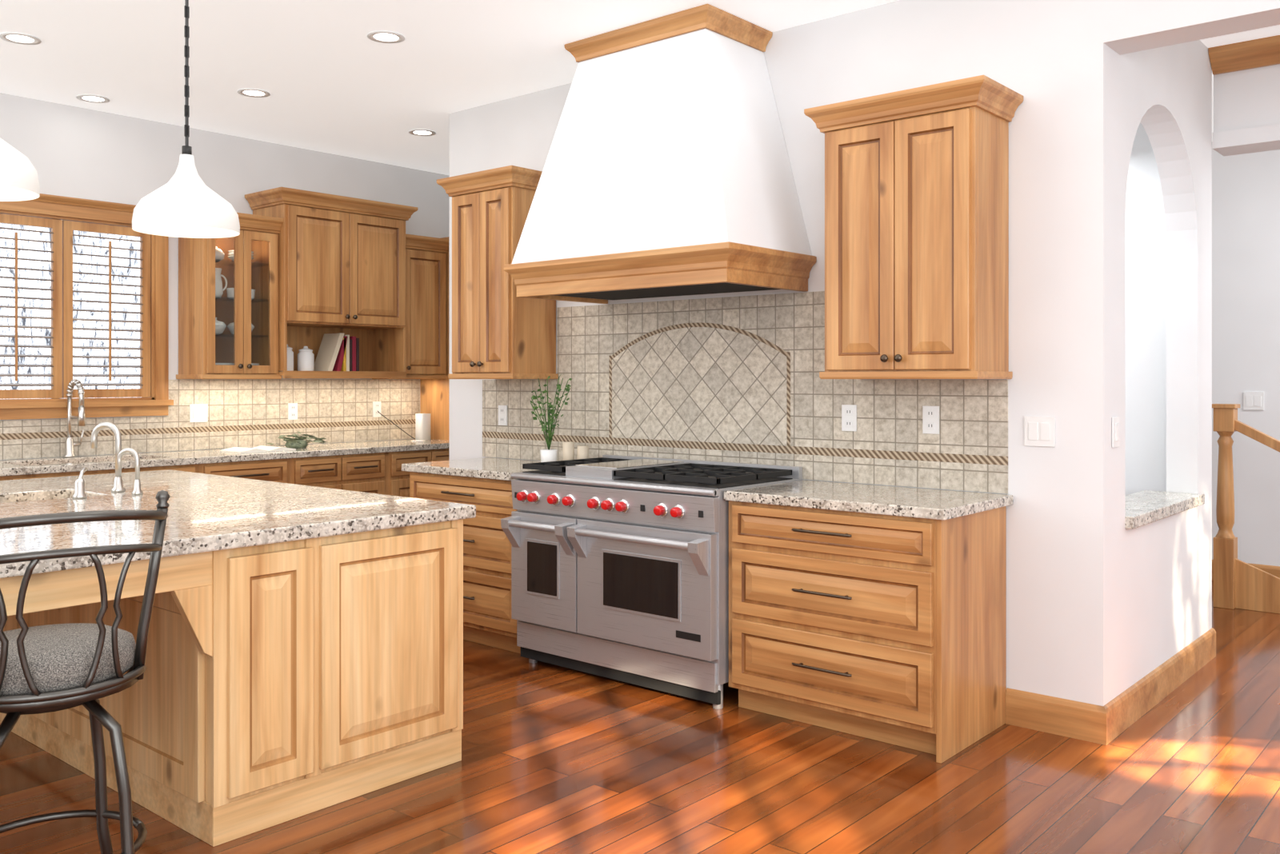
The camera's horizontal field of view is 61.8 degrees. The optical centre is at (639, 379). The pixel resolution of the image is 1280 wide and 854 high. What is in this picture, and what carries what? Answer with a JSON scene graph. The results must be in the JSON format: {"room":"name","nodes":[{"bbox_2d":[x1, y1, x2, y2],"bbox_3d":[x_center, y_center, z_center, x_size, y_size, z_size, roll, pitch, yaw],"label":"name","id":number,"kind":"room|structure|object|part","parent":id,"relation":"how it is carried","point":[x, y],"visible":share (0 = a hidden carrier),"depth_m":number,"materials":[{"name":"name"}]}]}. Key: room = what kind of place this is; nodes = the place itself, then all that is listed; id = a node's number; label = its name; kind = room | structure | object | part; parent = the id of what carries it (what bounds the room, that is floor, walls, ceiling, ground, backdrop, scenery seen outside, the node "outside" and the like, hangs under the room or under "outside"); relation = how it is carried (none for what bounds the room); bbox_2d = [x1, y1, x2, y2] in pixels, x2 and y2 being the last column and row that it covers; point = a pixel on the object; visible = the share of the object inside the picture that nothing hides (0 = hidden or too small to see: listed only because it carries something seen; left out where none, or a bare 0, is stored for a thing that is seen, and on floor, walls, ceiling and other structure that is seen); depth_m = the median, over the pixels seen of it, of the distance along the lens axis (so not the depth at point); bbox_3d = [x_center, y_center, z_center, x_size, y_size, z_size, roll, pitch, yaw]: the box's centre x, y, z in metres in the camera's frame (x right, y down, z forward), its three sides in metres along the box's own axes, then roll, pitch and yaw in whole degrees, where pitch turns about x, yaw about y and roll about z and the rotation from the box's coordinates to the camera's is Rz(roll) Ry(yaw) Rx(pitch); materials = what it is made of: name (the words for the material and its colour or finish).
{"room":"kitchen","nodes":[
{"label":"kitchen","id":0,"kind":"room"},
{"bbox_2d":[0,92,449,460],"bbox_3d":[-4.161,-0.126,5.547,0.140,3.000,9.000,0,0,41],"label":"wall","id":1,"kind":"structure","parent":0,"point":[78,152],"depth_m":6.82,"materials":[{"name":"paint"}]},
{"bbox_2d":[0,193,173,419],"bbox_3d":[-3.438,-0.422,6.346,0.196,1.302,1.309,0,0,41],"label":"window","id":2,"kind":"structure","parent":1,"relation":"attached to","point":[150,397],"depth_m":6.40,"materials":[{"name":"brown wood"}]},
{"bbox_2d":[0,380,419,459],"bbox_3d":[-3.852,0.230,5.796,0.005,0.455,6.580,0,0,41],"label":"tile backsplash","id":3,"kind":"structure","parent":1,"relation":"attached to","point":[242,414],"depth_m":7.18,"materials":[{"name":"tile"}]},
{"bbox_2d":[189,404,207,422],"bbox_3d":[-2.862,0.220,6.936,0.010,0.116,0.118,0,0,41],"label":"light switch","id":4,"kind":"object","parent":3,"relation":"attached to","point":[198,413],"depth_m":6.93,"materials":[{"name":"white plastic"}]},
{"bbox_2d":[288,403,297,419],"bbox_3d":[-2.419,0.224,7.452,0.009,0.116,0.072,0,0,41],"label":"outlet","id":5,"kind":"object","parent":3,"relation":"attached to","point":[292,407],"depth_m":7.45,"materials":[{"name":"white plastic"}]},
{"bbox_2d":[372,401,380,417],"bbox_3d":[-1.964,0.224,7.983,0.009,0.116,0.072,0,0,41],"label":"outlet","id":6,"kind":"object","parent":3,"relation":"attached to","point":[376,405],"depth_m":7.98,"materials":[{"name":"white plastic"}]},
{"bbox_2d":[0,580,1279,853],"bbox_3d":[0.105,1.404,3.270,9.580,0.060,11.380,0,0,41],"label":"floor","id":7,"kind":"structure","parent":0,"point":[558,760],"depth_m":3.61,"materials":[{"name":"brown wood"}]},
{"bbox_2d":[0,490,170,853],"bbox_3d":[-1.438,0.828,2.579,0.529,1.107,0.528,0,0,41],"label":"bar stool","id":8,"kind":"object","parent":7,"relation":"on","point":[50,668],"visible":1,"depth_m":2.50,"materials":[{"name":"metal"}]},
{"bbox_2d":[0,187,449,497],"bbox_3d":[-3.499,0.067,5.704,0.647,2.615,6.900,0,0,41],"label":"kitchen cabinetry","id":9,"kind":"object","parent":7,"relation":"on","point":[290,283],"depth_m":7.14,"materials":[{"name":"brown wood"}]},
{"bbox_3d":[-2.653,-0.526,6.889,0.387,1.050,0.591,0,0,41],"label":"cab glass","id":10,"kind":"part","parent":9,"relation":"part of","materials":[{"name":"brown wood"}]},
{"bbox_2d":[220,445,295,453],"bbox_3d":[-2.454,0.447,6.876,0.260,0.024,0.380,0,0,41],"label":"open book","id":11,"kind":"object","parent":9,"relation":"on","point":[261,449],"depth_m":6.80,"materials":[{"name":"white paper"}]},
{"bbox_2d":[277,332,359,372],"bbox_3d":[-2.239,-0.186,7.372,0.200,0.270,0.574,0,0,41],"label":"shelf items","id":12,"kind":"object","parent":9,"relation":"on","point":[337,352],"depth_m":7.42,"materials":[{"name":"multicoloured paper"}]},
{"bbox_2d":[244,187,418,379],"bbox_3d":[-2.129,-0.624,7.446,0.457,1.235,1.090,0,0,41],"label":"upper cabinet","id":13,"kind":"object","parent":9,"relation":"attached to","point":[338,274],"depth_m":7.28,"materials":[{"name":"brown wood"}]},
{"bbox_2d":[0,495,463,847],"bbox_3d":[-2.136,0.936,3.820,2.282,0.875,1.996,0,0,41],"label":"kitchen island","id":14,"kind":"object","parent":7,"relation":"on","point":[304,650],"depth_m":3.37,"materials":[{"name":"brown wood"}]},
{"bbox_2d":[0,469,217,501],"bbox_3d":[-2.800,0.476,4.392,0.610,0.046,2.060,0,0,41],"label":"island countertop","id":15,"kind":"structure","parent":14,"relation":"on","point":[10,490],"depth_m":4.65,"materials":[{"name":"beige stone"}]},
{"bbox_2d":[0,482,475,581],"bbox_3d":[-1.777,0.476,3.514,1.365,0.046,2.060,0,0,41],"label":"island countertop","id":16,"kind":"structure","parent":14,"relation":"on","point":[200,519],"depth_m":3.52,"materials":[{"name":"beige stone"}]},
{"bbox_2d":[401,3,1023,763],"bbox_3d":[0.064,-0.126,4.966,3.170,2.999,0.777,0,0,41],"label":"kitchen cabinetry","id":17,"kind":"object","parent":7,"relation":"on","point":[872,613],"depth_m":4.46,"materials":[{"name":"brown wood"}]},
{"bbox_2d":[436,164,563,379],"bbox_3d":[-0.780,-0.561,5.940,0.620,1.120,0.387,0,0,41],"label":"upper cabinet","id":18,"kind":"object","parent":17,"relation":"attached to","point":[497,334],"depth_m":5.79,"materials":[{"name":"brown wood"}]},
{"bbox_2d":[401,457,606,482],"bbox_3d":[-0.739,0.479,5.745,0.937,0.040,0.628,0,0,41],"label":"countertop","id":19,"kind":"structure","parent":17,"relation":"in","point":[486,470],"depth_m":5.62,"materials":[{"name":"stone"}]},
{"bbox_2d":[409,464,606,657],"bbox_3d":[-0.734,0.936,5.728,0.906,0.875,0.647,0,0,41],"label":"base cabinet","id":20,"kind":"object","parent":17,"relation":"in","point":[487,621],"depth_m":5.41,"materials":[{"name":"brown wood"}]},
{"bbox_2d":[500,454,802,709],"bbox_3d":[0.033,0.886,4.983,1.212,0.975,0.763,0,0,41],"label":"range","id":21,"kind":"object","parent":17,"relation":"in","point":[621,566],"depth_m":4.70,"materials":[{"name":"grey metal"}]},
{"bbox_2d":[503,3,816,304],"bbox_3d":[0.069,-1.013,5.026,1.352,1.224,0.680,0,0,41],"label":"range hood","id":22,"kind":"object","parent":17,"relation":"in","point":[667,171],"depth_m":4.78,"materials":[{"name":"white paint"}]},
{"bbox_2d":[804,74,1023,379],"bbox_3d":[1.098,-0.561,4.328,0.770,1.120,0.387,0,0,41],"label":"upper cabinet","id":23,"kind":"object","parent":17,"relation":"attached to","point":[917,179],"depth_m":4.18,"materials":[{"name":"brown wood"}]},
{"bbox_2d":[1212,404,1279,614],"bbox_3d":[4.230,0.761,5.857,1.967,1.225,0.134,0,0,41],"label":"rail","id":24,"kind":"object","parent":7,"relation":"on","point":[1239,584],"visible":0.94,"depth_m":6.40,"materials":[{"name":"brown wood"}]},
{"bbox_2d":[0,0,1279,175],"bbox_3d":[0.105,-1.656,3.270,9.580,0.060,11.380,0,0,41],"label":"ceiling","id":25,"kind":"structure","parent":0,"point":[330,77],"depth_m":5.39,"materials":[{"name":"paint"}]},
{"bbox_2d":[0,137,39,201],"bbox_3d":[-2.074,-1.103,3.295,0.392,1.045,0.392,0,0,41],"label":"pendant light","id":26,"kind":"object","parent":25,"relation":"hanging from","point":[19,181],"visible":1,"depth_m":3.28,"materials":[{"name":"white"}]},
{"bbox_2d":[0,32,41,44],"bbox_3d":[-2.949,-1.623,5.086,0.175,0.005,0.175,0,0,32],"label":"recessed light","id":27,"kind":"object","parent":25,"relation":"in","point":[11,37],"depth_m":5.08,"materials":[{"name":"white plastic"}]},
{"bbox_2d":[76,94,109,103],"bbox_3d":[-3.160,-1.623,6.177,0.175,0.005,0.175,0,0,20],"label":"recessed light","id":28,"kind":"object","parent":25,"relation":"in","point":[86,98],"depth_m":6.18,"materials":[{"name":"white plastic"}]},
{"bbox_2d":[132,0,239,238],"bbox_3d":[-1.782,-1.103,4.204,0.392,1.045,0.392,0,0,41],"label":"pendant light","id":29,"kind":"object","parent":25,"relation":"hanging from","point":[185,202],"visible":1,"depth_m":4.13,"materials":[{"name":"white"}]},
{"bbox_2d":[237,88,270,97],"bbox_3d":[-2.186,-1.623,6.052,0.175,0.005,0.175,0,0,17],"label":"recessed light","id":30,"kind":"object","parent":25,"relation":"in","point":[255,93],"depth_m":6.05,"materials":[{"name":"white plastic"}]},
{"bbox_2d":[367,30,404,43],"bbox_3d":[-1.203,-1.623,5.064,0.175,0.005,0.175,0,0,35],"label":"recessed light","id":31,"kind":"object","parent":25,"relation":"in","point":[385,37],"depth_m":5.06,"materials":[{"name":"white plastic"}]},
{"bbox_2d":[408,128,435,135],"bbox_3d":[-1.430,-1.623,7.025,0.175,0.005,0.175,0,0,32],"label":"recessed light","id":32,"kind":"object","parent":25,"relation":"in","point":[419,132],"depth_m":7.02,"materials":[{"name":"white plastic"}]},
{"bbox_2d":[1212,64,1279,155],"bbox_3d":[4.401,-1.386,4.130,3.899,0.480,0.240,0,0,41],"label":"wall","id":33,"kind":"structure","parent":25,"relation":"attached to","point":[1246,111],"depth_m":5.23,"materials":[{"name":"paint"}]},
{"bbox_2d":[449,0,1279,706],"bbox_3d":[1.836,-0.126,4.090,7.740,3.000,0.200,0,0,41],"label":"wall","id":34,"kind":"structure","parent":0,"point":[1051,62],"depth_m":4.19,"materials":[{"name":"paint"}]},
{"bbox_2d":[482,291,1007,493],"bbox_3d":[0.269,0.029,5.300,3.165,0.855,0.005,0,0,41],"label":"tile backsplash","id":35,"kind":"structure","parent":34,"relation":"attached to","point":[733,379],"depth_m":5.11,"materials":[{"name":"tile"}]},
{"bbox_2d":[498,405,507,425],"bbox_3d":[-0.797,0.208,6.204,0.072,0.116,0.010,0,0,41],"label":"outlet","id":36,"kind":"object","parent":35,"relation":"attached to","point":[502,410],"depth_m":6.20,"materials":[{"name":"white plastic"}]},
{"bbox_2d":[841,404,856,431],"bbox_3d":[0.925,0.171,4.727,0.072,0.116,0.010,0,0,41],"label":"outlet","id":37,"kind":"object","parent":35,"relation":"attached to","point":[849,412],"depth_m":4.72,"materials":[{"name":"white plastic"}]},
{"bbox_2d":[922,406,939,434],"bbox_3d":[1.218,0.171,4.475,0.072,0.116,0.010,0,0,41],"label":"outlet","id":38,"kind":"object","parent":35,"relation":"attached to","point":[930,414],"depth_m":4.47,"materials":[{"name":"white plastic"}]},
{"bbox_2d":[1024,416,1055,447],"bbox_3d":[1.563,0.204,4.184,0.118,0.116,0.010,0,0,41],"label":"light switch","id":39,"kind":"object","parent":34,"relation":"attached to","point":[1039,431],"depth_m":4.18,"materials":[{"name":"white plastic"}]},
{"bbox_2d":[1005,688,1095,743],"bbox_3d":[1.592,1.304,4.158,0.339,0.140,0.016,0,0,41],"label":"baseboard","id":40,"kind":"structure","parent":34,"relation":"attached to","point":[1061,717],"depth_m":4.15,"materials":[{"name":"brown wood"}]},
{"bbox_2d":[723,480,1013,520],"bbox_3d":[0.914,0.479,4.327,0.967,0.040,0.628,0,0,41],"label":"countertop","id":41,"kind":"structure","parent":0,"point":[860,501],"depth_m":4.17,"materials":[{"name":"stone"}]},
{"bbox_2d":[1115,40,1204,697],"bbox_3d":[2.239,-0.126,4.713,0.140,3.000,1.390,0,0,41],"label":"wall","id":42,"kind":"structure","parent":0,"point":[1160,564],"depth_m":4.88,"materials":[{"name":"paint"}]},
{"bbox_2d":[1112,416,1119,447],"bbox_3d":[1.841,0.204,4.132,0.010,0.116,0.075,0,0,41],"label":"light switch","id":43,"kind":"object","parent":42,"relation":"attached to","point":[1115,432],"visible":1,"depth_m":4.12,"materials":[{"name":"white plastic"}]},
{"bbox_2d":[1095,628,1215,745],"bbox_3d":[2.291,1.304,4.654,0.016,0.140,1.680,0,0,41],"label":"baseboard","id":44,"kind":"structure","parent":42,"relation":"attached to","point":[1110,722],"depth_m":4.46,"materials":[{"name":"brown wood"}]},
{"bbox_2d":[1125,490,1204,529],"bbox_3d":[2.212,0.569,4.736,0.270,0.049,1.128,0,0,41],"label":"sill","id":45,"kind":"structure","parent":42,"relation":"attached to","point":[1144,507],"depth_m":4.71,"materials":[{"name":"stone"}]},
{"bbox_2d":[1125,45,1211,632],"bbox_3d":[0.741,-0.126,7.006,5.400,3.000,0.140,0,0,41],"label":"wall","id":46,"kind":"structure","parent":0,"point":[1146,355],"depth_m":5.36,"materials":[{"name":"paint"}]},
{"bbox_2d":[1208,35,1279,75],"bbox_3d":[4.300,-1.571,4.012,3.898,0.109,0.110,0,0,41],"label":"crown molding","id":47,"kind":"structure","parent":46,"relation":"attached to","point":[1246,55],"depth_m":5.17,"materials":[{"name":"brown wood"}]},
{"bbox_2d":[1212,141,1279,566],"bbox_3d":[3.764,-0.126,7.535,9.580,3.000,0.140,0,0,41],"label":"wall","id":48,"kind":"structure","parent":0,"point":[1246,272],"depth_m":7.17,"materials":[{"name":"paint"}]},
{"bbox_2d":[1212,560,1279,580],"bbox_3d":[4.943,1.304,6.421,6.060,0.140,0.016,0,0,41],"label":"baseboard","id":49,"kind":"structure","parent":48,"relation":"attached to","point":[1274,570],"depth_m":7.08,"materials":[{"name":"brown wood"}]},
{"bbox_2d":[1243,392,1263,410],"bbox_3d":[4.101,0.144,7.145,0.120,0.120,0.011,0,0,41],"label":"hall light switch","id":50,"kind":"object","parent":48,"relation":"attached to","point":[1253,401],"visible":1,"depth_m":7.14,"materials":[{"name":"white plastic"}]},
{"label":"outside","id":51,"kind":"structure","parent":0,"visible":0},
{"bbox_2d":[0,223,139,399],"bbox_3d":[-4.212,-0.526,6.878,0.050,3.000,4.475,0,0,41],"label":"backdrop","id":52,"kind":"structure","parent":51,"point":[76,277],"depth_m":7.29,"materials":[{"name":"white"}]}
]}

